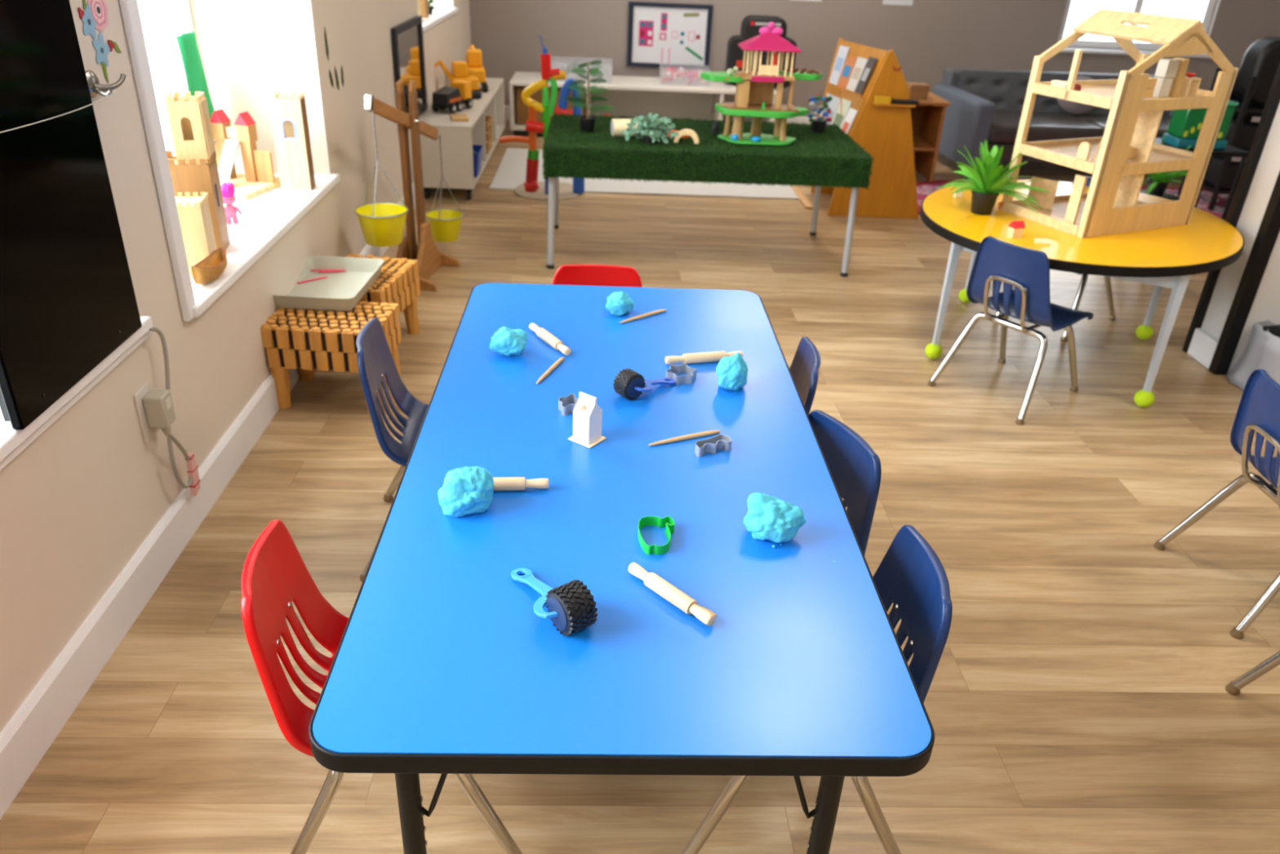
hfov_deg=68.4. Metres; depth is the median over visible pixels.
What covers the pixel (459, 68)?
toy digger
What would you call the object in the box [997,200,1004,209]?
toy figure
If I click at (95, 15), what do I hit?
decal
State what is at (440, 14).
windowsill
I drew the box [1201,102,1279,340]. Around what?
wall pillar
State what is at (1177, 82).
wardrobe
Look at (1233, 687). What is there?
chair
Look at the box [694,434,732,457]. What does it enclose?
cookie cutter
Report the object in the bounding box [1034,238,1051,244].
block
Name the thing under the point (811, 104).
flower
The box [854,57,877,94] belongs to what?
magazine
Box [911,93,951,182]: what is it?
bookcase
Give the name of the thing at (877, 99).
box
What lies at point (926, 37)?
wall
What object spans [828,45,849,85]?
magazine
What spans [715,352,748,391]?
dough
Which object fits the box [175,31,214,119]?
cloth
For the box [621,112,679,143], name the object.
trailing plant
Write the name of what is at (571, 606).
roller
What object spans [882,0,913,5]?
paper sheet
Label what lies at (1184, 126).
tank
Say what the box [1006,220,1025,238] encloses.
house
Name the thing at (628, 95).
table
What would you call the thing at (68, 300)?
wall screen
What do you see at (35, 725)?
baseboard
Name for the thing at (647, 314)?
stick
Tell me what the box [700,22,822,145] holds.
house
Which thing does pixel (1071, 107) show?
cushion
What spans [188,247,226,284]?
canoe
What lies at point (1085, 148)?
board
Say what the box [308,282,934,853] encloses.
table
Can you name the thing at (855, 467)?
chair
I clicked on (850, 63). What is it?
magazine
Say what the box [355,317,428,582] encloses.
chair
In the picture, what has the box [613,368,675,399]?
roller
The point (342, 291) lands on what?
tray
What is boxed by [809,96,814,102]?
flower
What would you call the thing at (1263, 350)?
waste bin
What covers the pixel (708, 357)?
rolling pin
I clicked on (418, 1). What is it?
wooden block
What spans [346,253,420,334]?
stool
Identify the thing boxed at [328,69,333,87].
decal
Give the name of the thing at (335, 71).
decal
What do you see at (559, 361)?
stick
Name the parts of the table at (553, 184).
leg, leg, leg, leg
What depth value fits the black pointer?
5.04 m
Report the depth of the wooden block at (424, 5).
5.63 m
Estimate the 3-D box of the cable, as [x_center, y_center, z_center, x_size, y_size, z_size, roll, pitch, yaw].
[-1.118,-0.040,2.230,0.024,0.442,0.094,1,28,-3]
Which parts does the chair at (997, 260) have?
leg, leg, handle, seat frame, leg, leg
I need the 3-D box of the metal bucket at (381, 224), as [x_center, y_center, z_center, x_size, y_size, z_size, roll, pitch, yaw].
[-1.002,-0.959,3.607,0.206,0.512,0.206,1,28,-3]
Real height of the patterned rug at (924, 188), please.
0.012 m
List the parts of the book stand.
panel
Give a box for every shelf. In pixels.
[419,77,504,199]
[1184,178,1249,195]
[1231,100,1277,113]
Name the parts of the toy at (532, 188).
orange arm, plate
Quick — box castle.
[209,109,280,200]
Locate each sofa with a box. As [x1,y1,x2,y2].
[933,67,1173,179]
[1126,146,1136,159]
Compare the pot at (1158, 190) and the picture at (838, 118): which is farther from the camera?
the picture at (838, 118)
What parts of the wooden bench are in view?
leg, leg, leg, leg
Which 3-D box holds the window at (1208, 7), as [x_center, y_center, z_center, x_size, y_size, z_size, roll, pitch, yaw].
[3.876,-3.485,7.142,1.290,1.225,0.140,1,28,-3]
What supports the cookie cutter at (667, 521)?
on the table at (444, 662)
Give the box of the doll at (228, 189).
[220,182,242,224]
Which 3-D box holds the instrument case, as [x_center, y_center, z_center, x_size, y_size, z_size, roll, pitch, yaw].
[3.838,-2.097,5.581,0.500,0.380,0.180,1,28,-3]
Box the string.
[0,91,116,133]
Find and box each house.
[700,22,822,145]
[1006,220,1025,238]
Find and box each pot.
[578,115,595,131]
[811,118,826,133]
[970,189,999,215]
[1146,177,1169,197]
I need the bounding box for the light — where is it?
[736,60,746,68]
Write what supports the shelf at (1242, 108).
attached to the storage rack
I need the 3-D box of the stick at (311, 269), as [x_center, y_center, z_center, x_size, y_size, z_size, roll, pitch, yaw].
[-1.117,-0.558,3.354,0.110,0.003,0.012,-1,28,-7]
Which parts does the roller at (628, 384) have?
handle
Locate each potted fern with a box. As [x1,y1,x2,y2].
[939,139,1049,215]
[1142,133,1191,197]
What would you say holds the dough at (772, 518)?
on the table at (444, 662)
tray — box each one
[272,255,384,311]
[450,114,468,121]
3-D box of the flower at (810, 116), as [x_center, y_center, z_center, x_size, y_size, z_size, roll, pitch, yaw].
[0.824,-1.500,4.539,0.030,0.026,0.020,1,28,-3]
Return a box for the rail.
[791,185,813,208]
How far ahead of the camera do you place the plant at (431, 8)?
5.83 m
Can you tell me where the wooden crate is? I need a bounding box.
[484,115,492,154]
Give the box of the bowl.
[1186,72,1195,77]
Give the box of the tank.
[1161,100,1239,149]
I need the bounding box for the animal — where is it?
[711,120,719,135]
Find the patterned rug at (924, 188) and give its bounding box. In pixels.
[915,179,1247,269]
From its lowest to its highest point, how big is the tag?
0.110 m
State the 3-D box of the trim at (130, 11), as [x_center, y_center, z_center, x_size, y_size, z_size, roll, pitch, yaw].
[-1.104,-1.006,1.991,0.018,1.660,0.055,1,28,-3]
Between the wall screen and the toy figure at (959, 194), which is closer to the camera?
the wall screen
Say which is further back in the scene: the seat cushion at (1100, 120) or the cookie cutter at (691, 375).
the seat cushion at (1100, 120)
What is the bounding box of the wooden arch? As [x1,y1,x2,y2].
[673,128,699,144]
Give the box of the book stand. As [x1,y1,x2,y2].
[810,37,918,218]
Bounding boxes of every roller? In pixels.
[511,568,598,635]
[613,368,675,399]
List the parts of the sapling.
stem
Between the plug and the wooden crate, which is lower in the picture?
the plug
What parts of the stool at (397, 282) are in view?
leg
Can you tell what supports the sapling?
on the turf cover
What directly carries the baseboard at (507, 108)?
attached to the wall at (926, 37)
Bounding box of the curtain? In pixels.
[772,53,777,65]
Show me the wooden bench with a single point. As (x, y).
(308, 340)
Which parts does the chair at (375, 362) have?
leg, handle, leg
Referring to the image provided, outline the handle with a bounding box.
[697,604,716,617]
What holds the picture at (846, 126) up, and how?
attached to the magazine at (851, 113)
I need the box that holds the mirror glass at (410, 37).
[397,24,423,114]
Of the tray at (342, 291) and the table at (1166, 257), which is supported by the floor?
the table at (1166, 257)
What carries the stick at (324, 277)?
in the tray at (342, 291)
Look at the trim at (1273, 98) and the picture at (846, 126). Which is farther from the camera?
the picture at (846, 126)
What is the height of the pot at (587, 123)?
0.058 m
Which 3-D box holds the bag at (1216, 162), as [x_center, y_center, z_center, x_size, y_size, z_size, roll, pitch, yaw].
[3.645,-1.575,5.833,0.200,0.170,0.200,1,28,-3]
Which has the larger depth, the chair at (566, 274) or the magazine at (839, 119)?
the magazine at (839, 119)
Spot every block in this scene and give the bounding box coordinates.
[174,192,217,272]
[417,0,420,15]
[419,0,428,17]
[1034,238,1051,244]
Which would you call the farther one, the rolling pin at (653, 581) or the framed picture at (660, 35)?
the framed picture at (660, 35)
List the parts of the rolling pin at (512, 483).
handle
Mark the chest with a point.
(1152, 82)
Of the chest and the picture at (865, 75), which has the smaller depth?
the chest
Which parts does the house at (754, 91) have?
post, post, post, post, post, post, post, post, post, post, post, post, post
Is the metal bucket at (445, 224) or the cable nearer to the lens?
the cable
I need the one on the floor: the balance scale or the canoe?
the balance scale
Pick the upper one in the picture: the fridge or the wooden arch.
the fridge
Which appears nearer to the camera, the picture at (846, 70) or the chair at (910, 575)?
the chair at (910, 575)
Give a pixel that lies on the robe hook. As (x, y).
(95, 88)
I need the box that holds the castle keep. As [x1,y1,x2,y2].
[164,91,230,250]
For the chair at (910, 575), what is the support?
on the floor
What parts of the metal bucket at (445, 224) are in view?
chain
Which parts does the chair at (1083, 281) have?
leg, leg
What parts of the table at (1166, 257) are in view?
leg, leg, leg, leg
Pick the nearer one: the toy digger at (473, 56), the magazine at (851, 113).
the magazine at (851, 113)
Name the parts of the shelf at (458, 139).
panel, panel, panel, panel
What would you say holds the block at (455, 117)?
on the shelf at (458, 139)
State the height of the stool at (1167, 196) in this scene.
0.361 m
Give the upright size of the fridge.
0.120 m
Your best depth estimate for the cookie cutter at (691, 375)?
2.04 m
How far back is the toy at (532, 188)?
5.32 m
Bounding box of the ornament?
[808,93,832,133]
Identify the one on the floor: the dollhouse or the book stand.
the book stand
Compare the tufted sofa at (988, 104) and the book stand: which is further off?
the tufted sofa at (988, 104)
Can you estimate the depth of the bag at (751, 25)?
6.88 m
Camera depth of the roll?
3.23 m
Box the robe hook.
[85,70,125,97]
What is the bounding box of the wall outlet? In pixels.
[133,382,159,443]
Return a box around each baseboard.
[0,182,415,818]
[504,105,817,124]
[1186,328,1218,368]
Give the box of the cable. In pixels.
[148,327,192,488]
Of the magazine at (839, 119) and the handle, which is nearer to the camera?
the handle
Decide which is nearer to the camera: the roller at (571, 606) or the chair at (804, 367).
the roller at (571, 606)
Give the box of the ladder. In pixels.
[1090,137,1102,162]
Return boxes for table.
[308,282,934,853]
[509,71,776,137]
[546,176,858,276]
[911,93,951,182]
[920,179,1244,407]
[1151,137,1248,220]
[1178,76,1201,97]
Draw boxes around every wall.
[0,0,471,732]
[468,0,1279,117]
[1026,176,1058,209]
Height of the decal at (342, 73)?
0.079 m
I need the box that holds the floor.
[0,120,1279,853]
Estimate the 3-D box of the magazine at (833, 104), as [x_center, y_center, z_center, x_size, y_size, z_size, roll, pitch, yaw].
[1.086,-1.787,5.466,0.070,0.264,0.190,-2,29,-9]
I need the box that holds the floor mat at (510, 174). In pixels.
[488,148,799,199]
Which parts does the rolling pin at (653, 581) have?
handle, handle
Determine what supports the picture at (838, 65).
attached to the magazine at (842, 53)
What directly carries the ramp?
on the turf cover
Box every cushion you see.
[988,111,1104,143]
[1057,75,1096,115]
[1067,113,1171,137]
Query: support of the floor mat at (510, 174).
on the floor
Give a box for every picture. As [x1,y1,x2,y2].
[626,1,713,69]
[821,107,834,124]
[832,112,844,126]
[833,57,844,71]
[841,65,851,77]
[841,121,849,133]
[851,66,862,79]
[861,67,870,81]
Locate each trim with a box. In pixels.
[0,331,151,471]
[119,0,195,321]
[1182,62,1279,352]
[1208,170,1279,374]
[1226,231,1279,373]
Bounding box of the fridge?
[1152,58,1180,97]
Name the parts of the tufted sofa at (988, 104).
armrest, frame, armrest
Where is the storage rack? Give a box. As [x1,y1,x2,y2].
[1177,67,1277,210]
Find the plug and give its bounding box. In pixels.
[142,389,175,435]
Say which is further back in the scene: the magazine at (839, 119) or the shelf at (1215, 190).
the shelf at (1215, 190)
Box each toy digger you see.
[434,60,481,99]
[465,44,488,93]
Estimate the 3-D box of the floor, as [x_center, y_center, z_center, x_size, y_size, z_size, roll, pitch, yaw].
[1.903,-0.021,3.341,7.389,0.100,10.400,1,28,-3]
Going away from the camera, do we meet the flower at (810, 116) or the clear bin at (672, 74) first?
the flower at (810, 116)
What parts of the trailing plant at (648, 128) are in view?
pot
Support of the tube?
on the turf cover
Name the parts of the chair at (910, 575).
leg, leg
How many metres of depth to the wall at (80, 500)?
2.33 m
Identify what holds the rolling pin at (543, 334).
on the table at (444, 662)
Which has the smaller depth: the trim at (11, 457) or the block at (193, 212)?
the trim at (11, 457)
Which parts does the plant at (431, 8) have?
pot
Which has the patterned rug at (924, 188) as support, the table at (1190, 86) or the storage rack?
the storage rack
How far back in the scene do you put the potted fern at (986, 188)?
3.43 m
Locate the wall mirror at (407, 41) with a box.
[391,15,427,116]
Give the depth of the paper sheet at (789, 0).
7.15 m
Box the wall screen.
[0,0,142,429]
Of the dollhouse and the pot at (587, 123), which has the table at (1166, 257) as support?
the dollhouse
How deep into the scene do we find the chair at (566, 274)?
2.67 m
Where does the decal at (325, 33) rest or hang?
attached to the wall at (80, 500)
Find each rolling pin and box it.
[493,476,548,490]
[528,323,571,355]
[627,562,715,626]
[665,351,742,364]
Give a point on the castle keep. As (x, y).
(193, 168)
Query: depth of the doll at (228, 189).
2.95 m
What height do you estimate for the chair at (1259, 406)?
0.568 m
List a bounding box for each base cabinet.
[515,85,585,124]
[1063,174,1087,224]
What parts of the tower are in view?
blue window trim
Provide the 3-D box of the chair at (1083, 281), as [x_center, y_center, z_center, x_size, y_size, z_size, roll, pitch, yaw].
[1.785,-0.719,3.924,0.433,0.568,0.385,-23,37,-38]
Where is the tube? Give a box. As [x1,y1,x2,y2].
[610,119,638,136]
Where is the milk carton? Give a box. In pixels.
[568,391,606,448]
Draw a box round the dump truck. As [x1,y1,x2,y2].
[431,80,473,113]
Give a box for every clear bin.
[559,62,606,79]
[661,66,706,84]
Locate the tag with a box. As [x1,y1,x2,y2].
[184,452,199,496]
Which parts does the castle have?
plate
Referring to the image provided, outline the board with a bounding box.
[1075,142,1091,161]
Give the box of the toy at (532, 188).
[498,35,584,199]
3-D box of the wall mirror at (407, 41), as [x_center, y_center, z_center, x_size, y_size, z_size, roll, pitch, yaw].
[-1.211,-1.876,4.970,0.024,0.490,0.720,1,28,-3]
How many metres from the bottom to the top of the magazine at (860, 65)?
0.172 m
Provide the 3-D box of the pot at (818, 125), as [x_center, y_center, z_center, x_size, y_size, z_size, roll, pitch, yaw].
[0.861,-1.452,4.538,0.076,0.055,0.076,1,28,-3]
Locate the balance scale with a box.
[364,79,459,291]
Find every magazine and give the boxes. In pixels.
[820,93,839,124]
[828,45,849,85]
[831,98,852,128]
[837,56,857,88]
[840,107,857,134]
[845,57,867,92]
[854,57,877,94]
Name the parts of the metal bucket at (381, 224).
chain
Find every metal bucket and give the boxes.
[354,111,408,246]
[425,134,463,242]
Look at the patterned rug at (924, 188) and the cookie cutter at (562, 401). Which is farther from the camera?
the patterned rug at (924, 188)
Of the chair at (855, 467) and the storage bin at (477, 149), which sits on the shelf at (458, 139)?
the storage bin at (477, 149)
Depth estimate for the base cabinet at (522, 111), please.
6.93 m
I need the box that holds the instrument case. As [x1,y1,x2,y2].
[1234,36,1279,107]
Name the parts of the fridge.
toy fridge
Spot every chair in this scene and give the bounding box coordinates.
[240,520,523,853]
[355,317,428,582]
[551,264,642,287]
[680,524,952,853]
[789,336,820,414]
[808,409,881,555]
[927,235,1093,425]
[995,176,1115,341]
[1153,368,1279,639]
[1225,649,1279,695]
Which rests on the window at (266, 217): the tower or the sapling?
the tower
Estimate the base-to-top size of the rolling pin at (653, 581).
0.023 m
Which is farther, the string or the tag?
the tag
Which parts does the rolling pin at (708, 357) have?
handle, handle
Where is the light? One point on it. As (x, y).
(739, 63)
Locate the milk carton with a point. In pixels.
(587, 414)
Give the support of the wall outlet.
attached to the wall at (80, 500)
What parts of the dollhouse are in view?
post, post, gable frame, post, roof panel, post, gable frame, post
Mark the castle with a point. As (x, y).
(259, 178)
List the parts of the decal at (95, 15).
blue flower, blue flower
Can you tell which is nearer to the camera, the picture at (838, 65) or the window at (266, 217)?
the window at (266, 217)
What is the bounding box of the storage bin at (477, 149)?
[472,144,483,177]
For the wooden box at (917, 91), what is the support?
on the bookcase at (927, 117)
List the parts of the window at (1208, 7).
sill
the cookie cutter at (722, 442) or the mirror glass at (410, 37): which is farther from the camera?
the mirror glass at (410, 37)
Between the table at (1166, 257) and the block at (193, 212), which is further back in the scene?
the table at (1166, 257)
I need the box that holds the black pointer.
[891,98,919,105]
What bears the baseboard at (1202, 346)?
attached to the wall pillar
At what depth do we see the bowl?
3.27 m
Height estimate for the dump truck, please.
0.150 m
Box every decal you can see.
[77,0,121,83]
[324,26,328,61]
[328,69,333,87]
[334,66,338,89]
[341,66,343,86]
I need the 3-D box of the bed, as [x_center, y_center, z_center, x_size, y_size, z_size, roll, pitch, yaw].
[1.475,-1.192,3.291,0.030,0.028,0.070,-11,31,-24]
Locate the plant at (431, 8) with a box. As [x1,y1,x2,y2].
[427,0,435,15]
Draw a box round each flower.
[808,101,815,106]
[808,113,813,118]
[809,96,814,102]
[810,111,817,115]
[822,111,828,117]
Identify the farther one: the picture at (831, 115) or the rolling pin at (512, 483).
the picture at (831, 115)
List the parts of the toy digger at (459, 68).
arm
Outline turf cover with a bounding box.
[542,112,874,190]
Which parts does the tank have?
lid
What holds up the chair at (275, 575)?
on the floor
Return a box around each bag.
[725,15,796,88]
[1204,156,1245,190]
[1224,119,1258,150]
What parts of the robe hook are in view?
plate, hook arm, hook arm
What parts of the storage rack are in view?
post, post, label strip, label strip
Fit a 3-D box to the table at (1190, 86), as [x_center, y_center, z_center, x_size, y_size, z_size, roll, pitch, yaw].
[1.914,-1.190,3.292,0.060,0.060,0.050,-11,31,-24]
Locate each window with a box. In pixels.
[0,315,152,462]
[168,0,340,317]
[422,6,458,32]
[1049,0,1216,57]
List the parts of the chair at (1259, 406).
leg, leg, handle, seat frame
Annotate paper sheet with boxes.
[789,0,822,1]
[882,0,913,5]
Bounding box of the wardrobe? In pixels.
[1168,57,1190,97]
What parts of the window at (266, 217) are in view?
sill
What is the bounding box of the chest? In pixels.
[1143,77,1157,97]
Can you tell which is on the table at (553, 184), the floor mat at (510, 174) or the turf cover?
the turf cover
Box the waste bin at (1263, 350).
[1226,320,1279,390]
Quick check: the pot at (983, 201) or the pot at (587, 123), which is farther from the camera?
the pot at (587, 123)
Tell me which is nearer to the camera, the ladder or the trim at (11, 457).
the trim at (11, 457)
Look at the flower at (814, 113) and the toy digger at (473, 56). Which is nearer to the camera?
the flower at (814, 113)
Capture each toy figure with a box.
[953,186,963,197]
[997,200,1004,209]
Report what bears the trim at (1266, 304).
attached to the wall pillar
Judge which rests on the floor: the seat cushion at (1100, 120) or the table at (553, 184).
the table at (553, 184)
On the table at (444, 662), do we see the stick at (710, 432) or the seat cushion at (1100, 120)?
the stick at (710, 432)
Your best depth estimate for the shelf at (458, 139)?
5.24 m
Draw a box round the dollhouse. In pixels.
[1000,8,1239,238]
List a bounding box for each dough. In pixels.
[437,466,493,517]
[488,326,528,355]
[605,291,634,315]
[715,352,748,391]
[742,492,805,542]
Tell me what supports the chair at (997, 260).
on the floor
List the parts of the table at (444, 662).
leg, leg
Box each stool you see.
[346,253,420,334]
[1139,190,1179,200]
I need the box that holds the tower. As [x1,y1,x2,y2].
[268,91,315,191]
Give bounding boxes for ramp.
[666,129,688,137]
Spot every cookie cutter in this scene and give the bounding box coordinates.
[558,393,578,415]
[637,515,675,555]
[665,364,696,384]
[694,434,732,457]
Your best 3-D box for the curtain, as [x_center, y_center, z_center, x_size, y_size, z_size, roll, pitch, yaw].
[0.585,-1.601,4.098,0.018,0.050,0.006,1,28,-3]
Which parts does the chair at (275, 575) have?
handle, leg, leg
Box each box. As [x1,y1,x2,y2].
[874,95,890,103]
[906,82,929,100]
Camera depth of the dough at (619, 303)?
2.34 m
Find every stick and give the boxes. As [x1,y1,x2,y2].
[297,275,327,284]
[310,269,338,271]
[318,269,345,272]
[536,356,564,384]
[619,309,666,323]
[648,430,719,445]
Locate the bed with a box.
[1050,80,1067,88]
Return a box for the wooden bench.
[260,301,401,413]
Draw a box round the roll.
[1065,84,1081,91]
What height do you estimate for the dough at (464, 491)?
0.078 m
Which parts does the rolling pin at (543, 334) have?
handle, handle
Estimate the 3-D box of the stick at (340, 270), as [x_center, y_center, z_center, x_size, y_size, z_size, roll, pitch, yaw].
[-1.093,-0.553,3.340,0.092,0.003,0.012,-7,30,-17]
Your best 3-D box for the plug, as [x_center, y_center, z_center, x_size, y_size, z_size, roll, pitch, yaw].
[-1.115,-0.029,2.190,0.046,0.109,0.052,1,28,-3]
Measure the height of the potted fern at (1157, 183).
0.298 m
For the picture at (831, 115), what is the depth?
5.41 m
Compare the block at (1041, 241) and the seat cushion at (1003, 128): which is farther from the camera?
the seat cushion at (1003, 128)
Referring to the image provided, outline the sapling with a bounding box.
[564,58,613,131]
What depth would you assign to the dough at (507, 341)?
2.09 m
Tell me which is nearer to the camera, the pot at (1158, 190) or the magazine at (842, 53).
the pot at (1158, 190)
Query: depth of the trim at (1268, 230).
3.43 m

